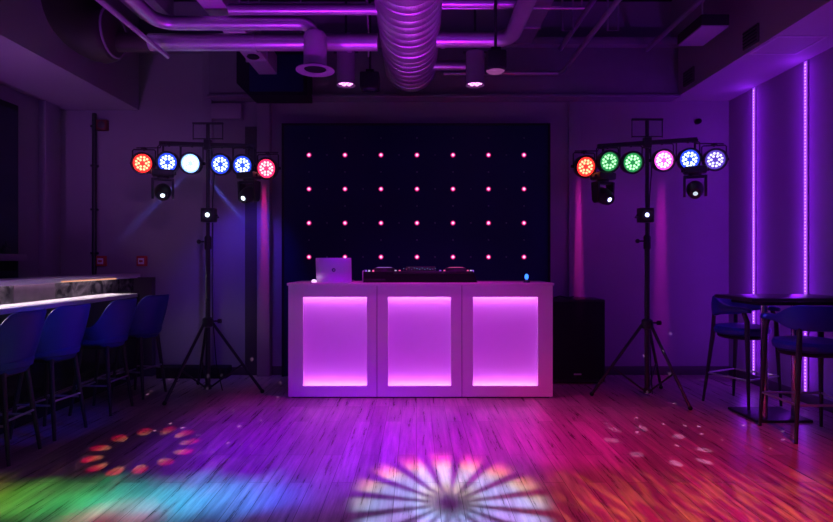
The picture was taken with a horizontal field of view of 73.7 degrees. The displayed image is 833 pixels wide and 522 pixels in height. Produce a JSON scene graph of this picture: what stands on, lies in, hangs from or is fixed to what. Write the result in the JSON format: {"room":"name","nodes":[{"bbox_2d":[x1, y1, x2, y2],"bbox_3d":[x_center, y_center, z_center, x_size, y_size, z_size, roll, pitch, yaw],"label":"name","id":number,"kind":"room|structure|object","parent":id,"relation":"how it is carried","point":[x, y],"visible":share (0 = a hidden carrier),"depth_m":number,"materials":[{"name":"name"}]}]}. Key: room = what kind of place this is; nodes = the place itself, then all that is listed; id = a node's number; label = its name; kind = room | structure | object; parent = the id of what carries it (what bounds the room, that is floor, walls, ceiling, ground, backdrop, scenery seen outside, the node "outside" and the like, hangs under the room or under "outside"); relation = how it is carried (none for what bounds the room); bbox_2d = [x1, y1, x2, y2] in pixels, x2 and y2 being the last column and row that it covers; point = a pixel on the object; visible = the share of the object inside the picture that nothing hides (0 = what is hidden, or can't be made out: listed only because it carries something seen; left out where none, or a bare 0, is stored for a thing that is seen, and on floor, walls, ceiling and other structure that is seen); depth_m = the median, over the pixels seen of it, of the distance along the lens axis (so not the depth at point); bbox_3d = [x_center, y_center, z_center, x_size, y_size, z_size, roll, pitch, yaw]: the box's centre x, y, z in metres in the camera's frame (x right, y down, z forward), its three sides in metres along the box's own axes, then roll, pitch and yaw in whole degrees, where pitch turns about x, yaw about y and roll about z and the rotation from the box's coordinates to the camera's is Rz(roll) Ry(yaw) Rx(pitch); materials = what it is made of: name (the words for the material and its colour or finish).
{"room":"entertainment venue","nodes":[
{"label":"entertainment venue","id":0,"kind":"room"},
{"bbox_2d":[0,84,60,277],"bbox_3d":[-4.150,-0.840,1.600,0.100,4.300,9.600,0,0,0],"label":"wall","id":1,"kind":"structure","parent":0,"point":[28,107],"depth_m":5.87,"materials":[{"name":"grey paint"}]},
{"bbox_2d":[39,101,58,276],"bbox_3d":[-4.060,-0.215,6.135,0.080,3.050,0.230,0,0,0],"label":"trim","id":2,"kind":"structure","parent":1,"relation":"attached to","point":[48,112],"depth_m":6.07,"materials":[{"name":"grey paint"}]},
{"bbox_2d":[0,0,138,109],"bbox_3d":[-3.650,-2.365,1.600,0.900,1.250,9.600,0,0,0],"label":"ceiling","id":3,"kind":"structure","parent":0,"point":[35,63],"depth_m":5.29,"materials":[{"name":"paint"}]},
{"bbox_2d":[61,2,728,366],"bbox_3d":[-0.250,-0.840,6.450,7.900,4.300,0.100,0,0,0],"label":"wall","id":4,"kind":"structure","parent":0,"point":[689,251],"depth_m":6.40,"materials":[{"name":"grey paint"}]},
{"bbox_2d":[90,113,98,274],"bbox_3d":[-3.690,-0.760,6.365,0.060,1.860,0.070,0,0,0],"label":"conduit","id":5,"kind":"object","parent":4,"relation":"attached to","point":[93,165],"visible":0.94,"depth_m":6.34,"materials":[{"name":"black metal"}]},
{"bbox_2d":[96,256,106,265],"bbox_3d":[-3.619,0.000,6.374,0.110,0.116,0.052,0,0,0],"label":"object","id":6,"kind":"object","parent":4,"relation":"attached to","point":[100,260],"visible":1,"depth_m":6.36,"materials":[{"name":"red plastic"}]},
{"bbox_2d":[96,120,108,130],"bbox_3d":[-3.602,-1.556,6.365,0.120,0.120,0.070,0,0,0],"label":"fire alarm","id":7,"kind":"object","parent":4,"relation":"attached to","point":[101,125],"visible":1,"depth_m":6.34,"materials":[{"name":"red plastic"}]},
{"bbox_2d":[97,121,104,127],"bbox_3d":[-3.602,-1.556,6.338,0.084,0.084,0.015,0,0,0],"label":"grille","id":8,"kind":"object","parent":7,"relation":"attached to","point":[100,124],"depth_m":6.34,"materials":[{"name":"red plastic"}]},
{"bbox_2d":[136,256,147,265],"bbox_3d":[-3.152,0.000,6.374,0.110,0.116,0.052,0,0,0],"label":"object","id":9,"kind":"object","parent":4,"relation":"attached to","point":[140,260],"visible":1,"depth_m":6.36,"materials":[{"name":"red plastic"}]},
{"bbox_2d":[203,51,213,364],"bbox_3d":[-2.388,-0.560,6.365,0.105,3.740,0.070,0,0,0],"label":"trim","id":10,"kind":"structure","parent":4,"relation":"attached to","point":[207,101],"depth_m":6.33,"materials":[{"name":"grey paint"}]},
{"bbox_2d":[211,103,243,119],"bbox_3d":[-2.160,-1.705,6.350,0.340,0.170,0.100,0,0,0],"label":"electrical box","id":11,"kind":"object","parent":4,"relation":"attached to","point":[219,111],"depth_m":6.30,"materials":[{"name":"grey paint"}]},
{"bbox_2d":[245,127,256,374],"bbox_3d":[-1.897,-0.115,6.380,0.135,2.850,0.040,0,0,0],"label":"trim","id":12,"kind":"structure","parent":4,"relation":"attached to","point":[250,132],"depth_m":6.36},
{"bbox_2d":[257,103,271,376],"bbox_3d":[-1.738,-0.260,6.345,0.145,3.140,0.110,0,0,0],"label":"trim","id":13,"kind":"structure","parent":4,"relation":"attached to","point":[264,110],"depth_m":6.29,"materials":[{"name":"grey paint"}]},
{"bbox_2d":[138,37,679,52],"bbox_3d":[-0.133,-2.430,6.260,6.135,0.080,0.280,0,0,0],"label":"trim","id":14,"kind":"structure","parent":4,"relation":"attached to","point":[538,42],"depth_m":6.12,"materials":[{"name":"grey paint"}]},
{"bbox_2d":[155,365,727,378],"bbox_3d":[0.200,1.250,6.290,6.800,0.120,0.220,0,0,0],"label":"baseboard","id":15,"kind":"structure","parent":4,"relation":"attached to","point":[276,370],"depth_m":6.38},
{"bbox_2d":[209,48,677,101],"bbox_3d":[0.302,-2.110,6.310,5.265,0.560,0.180,0,0,0],"label":"beam","id":16,"kind":"structure","parent":4,"relation":"attached to","point":[594,70],"depth_m":6.22,"materials":[{"name":"grey paint"}]},
{"bbox_2d":[444,0,621,74],"bbox_3d":[0.962,-2.070,4.372,1.324,0.048,3.544,0,0,0],"label":"conduit","id":17,"kind":"object","parent":4,"relation":"attached to","point":[615,3],"visible":0.86,"depth_m":5.68,"materials":[{"name":"metal"}]},
{"bbox_2d":[568,101,579,296],"bbox_3d":[1.812,-0.260,6.380,0.135,3.140,0.040,0,0,0],"label":"trim","id":18,"kind":"structure","parent":4,"relation":"attached to","point":[573,106],"depth_m":6.36,"materials":[{"name":"grey paint"}]},
{"bbox_2d":[694,118,701,124],"bbox_3d":[3.233,-1.602,6.362,0.064,0.063,0.075,0,0,0],"label":"ceiling sensor","id":19,"kind":"object","parent":4,"relation":"attached to","point":[697,121],"visible":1,"depth_m":6.34,"materials":[{"name":"black plastic"}]},
{"bbox_2d":[0,375,832,521],"bbox_3d":[-0.250,1.360,1.600,7.900,0.100,9.800,0,0,0],"label":"floor","id":20,"kind":"structure","parent":0,"point":[621,452],"depth_m":3.67,"materials":[{"name":"brown wood"}]},
{"bbox_2d":[0,99,17,278],"bbox_3d":[-4.020,-0.120,4.825,0.100,2.860,1.450,0,0,0],"label":"window","id":21,"kind":"structure","parent":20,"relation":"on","point":[8,111],"depth_m":5.42,"materials":[{"name":"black glass"}]},
{"bbox_2d":[0,254,26,270],"bbox_3d":[-3.865,0.013,4.810,0.270,0.155,1.020,0,0,0],"label":"wall shelf","id":22,"kind":"object","parent":21,"relation":"attached to","point":[8,262],"visible":1,"depth_m":5.16,"materials":[{"name":"grey paint"}]},
{"bbox_2d":[0,308,46,466],"bbox_3d":[-2.768,0.819,3.700,0.504,0.985,0.486,0,0,-4],"label":"bar stool","id":23,"kind":"object","parent":20,"relation":"on","point":[20,332],"visible":1,"depth_m":3.61,"materials":[{"name":"blue fabric"}]},
{"bbox_2d":[9,303,90,440],"bbox_3d":[-2.768,0.819,4.220,0.504,0.985,0.486,0,0,6],"label":"bar stool","id":24,"kind":"object","parent":20,"relation":"on","point":[62,334],"visible":0.73,"depth_m":4.09,"materials":[{"name":"blue leather"}]},
{"bbox_2d":[0,274,154,434],"bbox_3d":[-3.152,0.728,3.790,0.535,1.165,5.180,0,0,0],"label":"bar counter","id":25,"kind":"object","parent":20,"relation":"on","point":[30,293],"depth_m":5.04,"materials":[{"name":"stone"}]},
{"bbox_2d":[0,278,133,303],"bbox_3d":[-3.223,0.258,3.785,0.025,0.155,5.170,0,0,0],"label":"backsplash","id":26,"kind":"structure","parent":25,"relation":"attached to","point":[82,288],"depth_m":5.37,"materials":[{"name":"stone"}]},
{"bbox_2d":[0,293,137,314],"bbox_3d":[-3.062,0.355,3.475,0.355,0.040,4.550,0,0,0],"label":"countertop","id":27,"kind":"structure","parent":25,"relation":"on","point":[9,308],"depth_m":4.59,"materials":[{"name":"stone"}]},
{"bbox_2d":[61,278,115,281],"bbox_3d":[-3.163,0.186,5.400,0.005,0.010,0.900,0,0,0],"label":"light","id":28,"kind":"object","parent":25,"relation":"attached to","point":[62,279],"depth_m":5.25,"materials":[{"name":"orange plastic"}]},
{"bbox_2d":[68,298,136,415],"bbox_3d":[-2.728,0.819,4.860,0.504,0.985,0.486,0,0,2],"label":"bar stool","id":29,"kind":"object","parent":20,"relation":"on","point":[111,330],"visible":0.95,"depth_m":4.72,"materials":[{"name":"blue fabric"}]},
{"bbox_2d":[111,294,168,399],"bbox_3d":[-2.698,0.819,5.440,0.504,0.985,0.486,0,0,12],"label":"bar stool","id":30,"kind":"object","parent":20,"relation":"on","point":[149,314],"visible":0.81,"depth_m":5.32,"materials":[{"name":"blue fabric"}]},
{"bbox_2d":[136,122,277,404],"bbox_3d":[-2.052,-0.025,5.450,1.022,2.669,0.959,0,0,43],"label":"lighting stand","id":31,"kind":"object","parent":20,"relation":"on","point":[207,321],"visible":0.99,"depth_m":5.43,"materials":[{"name":"black metal"}]},
{"bbox_2d":[130,147,155,174],"bbox_3d":[-2.674,-0.978,5.457,0.257,0.272,0.143,0,0,0],"label":"light","id":32,"kind":"object","parent":31,"relation":"hanging from","point":[142,163],"visible":0.97,"depth_m":5.41,"materials":[{"name":"black"}]},
{"bbox_2d":[149,143,175,200],"bbox_3d":[-2.484,-0.869,5.441,0.240,0.570,0.214,0,0,-22],"label":"light","id":33,"kind":"object","parent":31,"relation":"hanging from","point":[162,191],"visible":0.99,"depth_m":5.39,"materials":[{"name":"black"}]},
{"bbox_2d":[155,143,180,172],"bbox_3d":[-2.429,-1.004,5.457,0.257,0.304,0.142,0,0,0],"label":"light","id":34,"kind":"object","parent":31,"relation":"hanging from","point":[165,159],"visible":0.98,"depth_m":5.41,"materials":[{"name":"black"}]},
{"bbox_2d":[179,143,205,174],"bbox_3d":[-2.203,-0.995,5.457,0.256,0.307,0.140,0,0,0],"label":"light","id":35,"kind":"object","parent":31,"relation":"attached to","point":[190,163],"visible":1,"depth_m":5.41,"materials":[{"name":"black"}]},
{"bbox_2d":[200,208,218,221],"bbox_3d":[-2.010,-0.443,5.380,0.166,0.136,0.109,0,0,0],"label":"light","id":36,"kind":"object","parent":31,"relation":"attached to","point":[207,214],"visible":1,"depth_m":5.33,"materials":[{"name":"grey plastic"}]},
{"bbox_2d":[209,144,232,175],"bbox_3d":[-1.909,-0.986,5.457,0.257,0.308,0.142,0,0,0],"label":"light","id":37,"kind":"object","parent":31,"relation":"attached to","point":[219,163],"visible":0.98,"depth_m":5.41,"materials":[{"name":"black"}]},
{"bbox_2d":[231,145,255,174],"bbox_3d":[-1.693,-0.978,5.457,0.257,0.311,0.144,0,0,0],"label":"light","id":38,"kind":"object","parent":31,"relation":"hanging from","point":[240,162],"visible":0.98,"depth_m":5.41,"materials":[{"name":"black"}]},
{"bbox_2d":[236,145,260,203],"bbox_3d":[-1.648,-0.842,5.441,0.240,0.570,0.214,0,0,22],"label":"light","id":39,"kind":"object","parent":31,"relation":"hanging from","point":[249,194],"visible":0.99,"depth_m":5.39,"materials":[{"name":"black"}]},
{"bbox_2d":[255,152,280,179],"bbox_3d":[-1.457,-0.930,5.455,0.257,0.277,0.153,0,0,0],"label":"light","id":40,"kind":"object","parent":31,"relation":"hanging from","point":[268,168],"visible":1,"depth_m":5.41,"materials":[{"name":"black"}]},
{"bbox_2d":[282,123,549,376],"bbox_3d":[-0.005,-0.125,6.322,3.044,2.870,0.076,0,0,0],"label":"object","id":41,"kind":"object","parent":20,"relation":"on","point":[470,196],"visible":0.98,"depth_m":6.30,"materials":[{"name":"black fabric"}]},
{"bbox_2d":[287,281,553,397],"bbox_3d":[0.039,0.760,5.603,2.548,1.100,0.635,0,0,0],"label":"booth","id":42,"kind":"object","parent":20,"relation":"on","point":[355,339],"visible":0.98,"depth_m":5.38,"materials":[{"name":"white laminate"}]},
{"bbox_2d":[316,258,353,281],"bbox_3d":[-0.820,0.090,5.620,0.352,0.241,0.279,0,0,0],"label":"laptop","id":43,"kind":"object","parent":42,"relation":"on","point":[327,269],"visible":0.94,"depth_m":5.50,"materials":[{"name":"metal"}]},
{"bbox_2d":[362,266,476,282],"bbox_3d":[0.032,0.133,5.589,1.123,0.155,0.362,0,0,0],"label":"deck","id":44,"kind":"object","parent":42,"relation":"on","point":[413,274],"visible":1,"depth_m":5.42,"materials":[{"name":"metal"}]},
{"bbox_2d":[523,274,529,282],"bbox_3d":[1.075,0.168,5.420,0.068,0.084,0.068,0,0,0],"label":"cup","id":45,"kind":"object","parent":42,"relation":"on","point":[526,280],"visible":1,"depth_m":5.40,"materials":[{"name":"blue plastic"}]},
{"bbox_2d":[553,297,604,383],"bbox_3d":[1.710,0.860,6.106,0.600,0.900,0.428,0,0,0],"label":"speaker","id":46,"kind":"object","parent":20,"relation":"on","point":[578,322],"visible":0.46,"depth_m":5.90,"materials":[{"name":"metal"}]},
{"bbox_2d":[575,118,723,409],"bbox_3d":[2.221,-0.025,5.300,1.089,2.669,0.928,0,0,-40],"label":"lighting stand","id":47,"kind":"object","parent":20,"relation":"on","point":[647,323],"visible":1,"depth_m":5.28,"materials":[{"name":"black metal"}]},
{"bbox_2d":[571,150,596,177],"bbox_3d":[1.599,-0.919,5.303,0.257,0.270,0.157,0,0,0],"label":"light","id":48,"kind":"object","parent":47,"relation":"hanging from","point":[584,166],"visible":1,"depth_m":5.26,"materials":[{"name":"black"}]},
{"bbox_2d":[590,145,615,204],"bbox_3d":[1.784,-0.813,5.291,0.240,0.570,0.214,0,0,-25],"label":"light","id":49,"kind":"object","parent":47,"relation":"hanging from","point":[605,196],"visible":1,"depth_m":5.24,"materials":[{"name":"black"}]},
{"bbox_2d":[596,145,620,172],"bbox_3d":[1.823,-0.968,5.304,0.257,0.273,0.154,0,0,0],"label":"light","id":50,"kind":"object","parent":47,"relation":"hanging from","point":[608,160],"visible":0.98,"depth_m":5.26,"materials":[{"name":"black"}]},
{"bbox_2d":[619,143,644,173],"bbox_3d":[2.047,-0.972,5.306,0.257,0.296,0.146,0,0,0],"label":"light","id":51,"kind":"object","parent":47,"relation":"attached to","point":[632,162],"visible":0.99,"depth_m":5.26,"materials":[{"name":"black"}]},
{"bbox_2d":[635,208,653,222],"bbox_3d":[2.154,-0.431,5.230,0.166,0.136,0.109,0,0,0],"label":"light","id":52,"kind":"object","parent":47,"relation":"attached to","point":[644,215],"visible":1,"depth_m":5.18,"materials":[{"name":"grey plastic"}]},
{"bbox_2d":[649,141,675,171],"bbox_3d":[2.343,-0.993,5.307,0.256,0.297,0.140,0,0,0],"label":"light","id":53,"kind":"object","parent":47,"relation":"attached to","point":[662,160],"visible":1,"depth_m":5.26,"materials":[{"name":"black"}]},
{"bbox_2d":[676,139,702,169],"bbox_3d":[2.591,-1.006,5.307,0.257,0.305,0.144,0,0,0],"label":"light","id":54,"kind":"object","parent":47,"relation":"hanging from","point":[688,156],"visible":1,"depth_m":5.26,"materials":[{"name":"black"}]},
{"bbox_2d":[681,139,708,198],"bbox_3d":[2.654,-0.873,5.291,0.240,0.572,0.213,0,0,24],"label":"light","id":55,"kind":"object","parent":47,"relation":"hanging from","point":[695,189],"visible":0.97,"depth_m":5.25,"materials":[{"name":"black"}]},
{"bbox_2d":[701,143,728,170],"bbox_3d":[2.839,-0.988,5.302,0.256,0.273,0.161,0,0,0],"label":"light","id":56,"kind":"object","parent":47,"relation":"hanging from","point":[716,159],"visible":0.97,"depth_m":5.26,"materials":[{"name":"black"}]},
{"bbox_2d":[702,295,781,409],"bbox_3d":[2.983,0.816,5.103,0.493,0.990,0.474,0,0,-27],"label":"stool","id":57,"kind":"object","parent":20,"relation":"on","point":[746,331],"visible":0.79,"depth_m":5.02,"materials":[{"name":"blue leather"}]},
{"bbox_2d":[715,294,832,422],"bbox_3d":[3.100,0.802,4.680,0.880,1.015,0.560,0,0,0],"label":"bar table","id":58,"kind":"object","parent":20,"relation":"on","point":[770,414],"visible":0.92,"depth_m":4.57,"materials":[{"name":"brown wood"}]},
{"bbox_2d":[758,305,832,443],"bbox_3d":[2.955,0.816,4.186,0.493,0.990,0.474,0,0,3],"label":"stool","id":59,"kind":"object","parent":20,"relation":"on","point":[819,319],"visible":1,"depth_m":4.04,"materials":[{"name":"blue fabric"}]},
{"bbox_2d":[174,0,671,1],"bbox_3d":[-0.250,-3.040,1.600,7.900,0.100,9.800,0,0,0],"label":"ceiling","id":60,"kind":"structure","parent":0,"point":[174,0],"depth_m":6.40,"materials":[{"name":"black paint"}]},
{"bbox_2d":[41,0,152,63],"bbox_3d":[-2.537,-2.276,4.418,0.834,1.388,0.434,0,0,0],"label":"air duct","id":61,"kind":"object","parent":60,"relation":"hanging from","point":[86,27],"visible":0.86,"depth_m":4.27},
{"bbox_2d":[146,32,377,52],"bbox_3d":[-1.215,-1.740,4.420,1.810,0.153,0.151,0,0,0],"label":"pipe","id":62,"kind":"object","parent":61,"relation":"attached to","point":[255,42],"visible":0.91,"depth_m":4.36,"materials":[{"name":"metal"}]},
{"bbox_2d":[95,0,169,58],"bbox_3d":[-1.970,-1.620,3.500,0.036,0.036,1.800,0,0,0],"label":"conduit","id":63,"kind":"object","parent":62,"relation":"attached to","point":[103,3],"visible":1,"depth_m":3.83,"materials":[{"name":"metal"}]},
{"bbox_2d":[122,0,334,76],"bbox_3d":[-1.330,-1.664,3.498,1.404,0.417,1.797,0,0,0],"label":"duct","id":64,"kind":"object","parent":62,"relation":"attached to","point":[315,39],"visible":1,"depth_m":4.20,"materials":[{"name":"metal"}]},
{"bbox_2d":[296,62,334,76],"bbox_3d":[-0.775,-1.472,4.250,0.294,0.034,0.294,0,0,0],"label":"outlet","id":65,"kind":"object","parent":64,"relation":"attached to","point":[312,69],"depth_m":4.25,"materials":[{"name":"grey paint"}]},
{"bbox_2d":[120,0,173,19],"bbox_3d":[-2.200,-2.514,3.660,0.304,0.952,2.120,0,0,0],"label":"duct","id":66,"kind":"object","parent":60,"relation":"hanging from","point":[166,7],"visible":0.48,"depth_m":4.54,"materials":[{"name":"metal"}]},
{"bbox_2d":[197,0,276,73],"bbox_3d":[-1.545,-2.455,4.290,0.214,1.070,2.980,0,0,0],"label":"duct","id":67,"kind":"object","parent":60,"relation":"hanging from","point":[263,62],"visible":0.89,"depth_m":5.19,"materials":[{"name":"metal"}]},
{"bbox_2d":[236,0,311,102],"bbox_3d":[-1.538,-2.375,6.043,0.750,1.230,0.315,0,0,0],"label":"speaker box","id":68,"kind":"object","parent":60,"relation":"hanging from","point":[286,86],"visible":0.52,"depth_m":5.89,"materials":[{"name":"black plastic"}]},
{"bbox_2d":[249,54,302,90],"bbox_3d":[-1.488,-1.995,5.893,0.570,0.390,0.015,0,0,0],"label":"grille","id":69,"kind":"object","parent":68,"relation":"attached to","point":[287,78],"depth_m":5.89,"materials":[{"name":"black metal"}]},
{"bbox_2d":[334,0,357,87],"bbox_3d":[-0.635,-2.285,5.000,0.170,1.409,0.170,0,0,44],"label":"pendant light","id":70,"kind":"object","parent":60,"relation":"in","point":[345,60],"visible":0.95,"depth_m":4.93,"materials":[{"name":"grey paint"}]},
{"bbox_2d":[338,82,353,85],"bbox_3d":[-0.635,-1.599,5.000,0.151,0.004,0.151,0,0,45],"label":"diffuser","id":71,"kind":"object","parent":70,"relation":"attached to","point":[339,83],"depth_m":5.00,"materials":[{"name":"white plastic"}]},
{"bbox_2d":[360,0,379,91],"bbox_3d":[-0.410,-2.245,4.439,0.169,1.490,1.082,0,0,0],"label":"pendant spotlight","id":72,"kind":"object","parent":60,"relation":"hanging from","point":[369,79],"depth_m":4.82,"materials":[{"name":"black metal"}]},
{"bbox_2d":[374,0,442,91],"bbox_3d":[-0.058,-2.327,3.545,0.512,1.326,3.910,0,0,0],"label":"flexible duct","id":73,"kind":"object","parent":60,"relation":"hanging from","point":[409,30],"visible":0.98,"depth_m":4.29,"materials":[{"name":"metal"}]},
{"bbox_2d":[227,4,377,14],"bbox_3d":[-0.840,-1.880,4.150,1.120,0.079,0.079,0,0,0],"label":"pipe","id":74,"kind":"object","parent":73,"relation":"attached to","point":[233,9],"visible":0.79,"depth_m":4.12,"materials":[{"name":"metal"}]},
{"bbox_2d":[433,60,465,70],"bbox_3d":[0.350,-1.830,5.200,0.400,0.089,0.089,0,0,0],"label":"pipe","id":75,"kind":"object","parent":73,"relation":"attached to","point":[440,65],"visible":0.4,"depth_m":5.16,"materials":[{"name":"metal"}]},
{"bbox_2d":[442,0,516,7],"bbox_3d":[0.490,-1.905,4.100,0.620,0.069,0.069,0,0,0],"label":"pipe","id":76,"kind":"object","parent":73,"relation":"attached to","point":[446,3],"visible":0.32,"depth_m":4.07,"materials":[{"name":"metal"}]},
{"bbox_2d":[436,0,536,48],"bbox_3d":[0.491,-1.795,3.685,0.662,0.141,1.770,0,0,0],"label":"pipe","id":77,"kind":"object","parent":73,"relation":"attached to","point":[522,10],"visible":0.89,"depth_m":4.44,"materials":[{"name":"metal"}]},
{"bbox_2d":[463,10,486,87],"bbox_3d":[0.527,-2.285,5.000,0.170,1.409,0.170,0,0,44],"label":"pendant light","id":78,"kind":"object","parent":60,"relation":"in","point":[474,57],"visible":0.95,"depth_m":4.94,"materials":[{"name":"grey paint"}]},
{"bbox_2d":[467,82,482,85],"bbox_3d":[0.527,-1.599,5.000,0.151,0.004,0.151,0,0,45],"label":"diffuser","id":79,"kind":"object","parent":78,"relation":"attached to","point":[468,83],"depth_m":5.00,"materials":[{"name":"white plastic"}]},
{"bbox_2d":[485,0,506,74],"bbox_3d":[0.562,-2.164,3.950,0.136,1.653,0.160,0,0,0],"label":"pendant spotlight","id":80,"kind":"object","parent":60,"relation":"hanging from","point":[496,57],"visible":1,"depth_m":3.88,"materials":[{"name":"black metal"}]},
{"bbox_2d":[442,0,584,9],"bbox_3d":[0.750,-2.469,4.300,1.100,1.042,0.024,0,0,0],"label":"conduit","id":81,"kind":"object","parent":60,"relation":"hanging from","point":[581,7],"visible":0.62,"depth_m":4.29,"materials":[{"name":"metal"}]},
{"bbox_2d":[515,0,553,42],"bbox_3d":[1.135,-2.644,4.350,0.194,0.692,3.100,0,0,0],"label":"cable tray","id":82,"kind":"object","parent":60,"relation":"hanging from","point":[534,22],"visible":0.64,"depth_m":5.40,"materials":[{"name":"metal"}]},
{"bbox_2d":[562,0,618,30],"bbox_3d":[1.690,-2.609,5.400,0.560,0.741,0.020,0,0,0],"label":"rods","id":83,"kind":"object","parent":60,"relation":"hanging from","point":[562,0],"visible":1,"depth_m":5.39,"materials":[{"name":"metal"}]},
{"bbox_2d":[558,0,596,50],"bbox_3d":[1.580,-2.330,4.350,0.051,0.051,3.500,0,0,0],"label":"conduit","id":84,"kind":"object","parent":83,"relation":"hanging from","point":[591,3],"visible":1,"depth_m":5.40,"materials":[{"name":"metal"}]},
{"bbox_2d":[678,2,728,45],"bbox_3d":[2.650,-2.535,5.150,0.250,0.910,0.460,0,0,0],"label":"projector","id":85,"kind":"object","parent":60,"relation":"hanging from","point":[705,27],"visible":1,"depth_m":5.03,"materials":[{"name":"black paint"}]},
{"bbox_2d":[645,0,704,51],"bbox_3d":[2.530,-2.320,4.350,0.047,0.047,3.500,0,0,0],"label":"conduit","id":86,"kind":"object","parent":85,"relation":"attached to","point":[697,3],"visible":1,"depth_m":5.41,"materials":[{"name":"metal"}]},
{"bbox_2d":[678,25,728,45],"bbox_3d":[2.650,-2.087,5.150,0.244,0.013,0.450,0,0,0],"label":"grille","id":87,"kind":"object","parent":85,"relation":"attached to","point":[699,35],"depth_m":5.12,"materials":[{"name":"metal"}]},
{"bbox_2d":[729,89,752,373],"bbox_3d":[3.650,-0.840,1.600,0.100,4.300,9.600,0,0,0],"label":"wall","id":88,"kind":"structure","parent":0,"point":[740,107],"depth_m":6.15,"materials":[{"name":"grey paint"}]},
{"bbox_2d":[753,87,756,375],"bbox_3d":[3.586,-0.315,5.889,0.028,3.050,0.044,0,0,0],"label":"strip light","id":89,"kind":"object","parent":88,"relation":"attached to","point":[754,88],"visible":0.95,"depth_m":5.87,"materials":[{"name":"plastic"}]},
{"bbox_2d":[753,87,754,374],"bbox_3d":[3.576,-0.315,5.889,0.005,3.040,0.034,0,0,0],"label":"diffuser","id":90,"kind":"object","parent":89,"relation":"attached to","point":[754,87],"depth_m":5.87,"materials":[{"name":"white"}]},
{"bbox_2d":[757,62,803,390],"bbox_3d":[3.594,-0.318,5.495,0.012,3.055,0.730,0,0,0],"label":"wall panel","id":91,"kind":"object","parent":88,"relation":"attached to","point":[780,99],"depth_m":5.46,"materials":[{"name":"grey paint"}]},
{"bbox_2d":[728,366,832,412],"bbox_3d":[3.590,1.260,1.590,0.020,0.100,9.580,0,0,0],"label":"baseboard","id":92,"kind":"structure","parent":88,"relation":"attached to","point":[773,386],"depth_m":5.40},
{"bbox_2d":[804,60,809,391],"bbox_3d":[3.586,-0.315,5.106,0.028,3.050,0.044,0,0,0],"label":"strip light","id":93,"kind":"object","parent":88,"relation":"attached to","point":[807,62],"visible":0.84,"depth_m":5.08,"materials":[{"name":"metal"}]},
{"bbox_2d":[804,61,806,390],"bbox_3d":[3.576,-0.315,5.106,0.005,3.040,0.034,0,0,0],"label":"diffuser","id":94,"kind":"object","parent":93,"relation":"attached to","point":[805,62],"depth_m":5.10,"materials":[{"name":"white"}]},
{"bbox_2d":[810,47,832,400],"bbox_3d":[3.594,-0.318,4.235,0.012,3.055,1.670,0,0,0],"label":"wall panel","id":95,"kind":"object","parent":88,"relation":"attached to","point":[821,65],"depth_m":4.91,"materials":[{"name":"grey paint"}]},
{"bbox_2d":[671,0,832,100],"bbox_3d":[3.268,-2.417,1.600,0.665,1.145,9.600,0,0,0],"label":"ceiling","id":96,"kind":"structure","parent":0,"point":[724,71],"depth_m":5.21,"materials":[{"name":"paint"}]},
{"bbox_2d":[207,94,680,97],"bbox_3d":[0.302,-1.840,6.195,5.265,0.030,0.050,0,0,0],"label":"trim","id":97,"kind":"structure","parent":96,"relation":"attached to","point":[208,95],"depth_m":6.17,"materials":[{"name":"grey paint"}]},
{"bbox_2d":[683,66,694,86],"bbox_3d":[2.922,-1.980,5.970,0.026,0.160,0.220,0,0,0],"label":"ceiling vent","id":98,"kind":"object","parent":96,"relation":"in","point":[688,75],"visible":1,"depth_m":5.94,"materials":[{"name":"black metal"}]},
{"bbox_2d":[742,23,758,50],"bbox_3d":[2.922,-1.960,4.860,0.026,0.160,0.220,0,0,0],"label":"ceiling vent","id":99,"kind":"object","parent":96,"relation":"in","point":[750,36],"visible":1,"depth_m":4.84,"materials":[{"name":"black metal"}]},
{"bbox_2d":[749,36,828,54],"bbox_3d":[3.170,-1.842,4.750,0.420,0.006,0.400,0,0,0],"label":"ceiling hatch","id":100,"kind":"object","parent":96,"relation":"attached to","point":[779,45],"visible":1,"depth_m":4.74,"materials":[{"name":"paint"}]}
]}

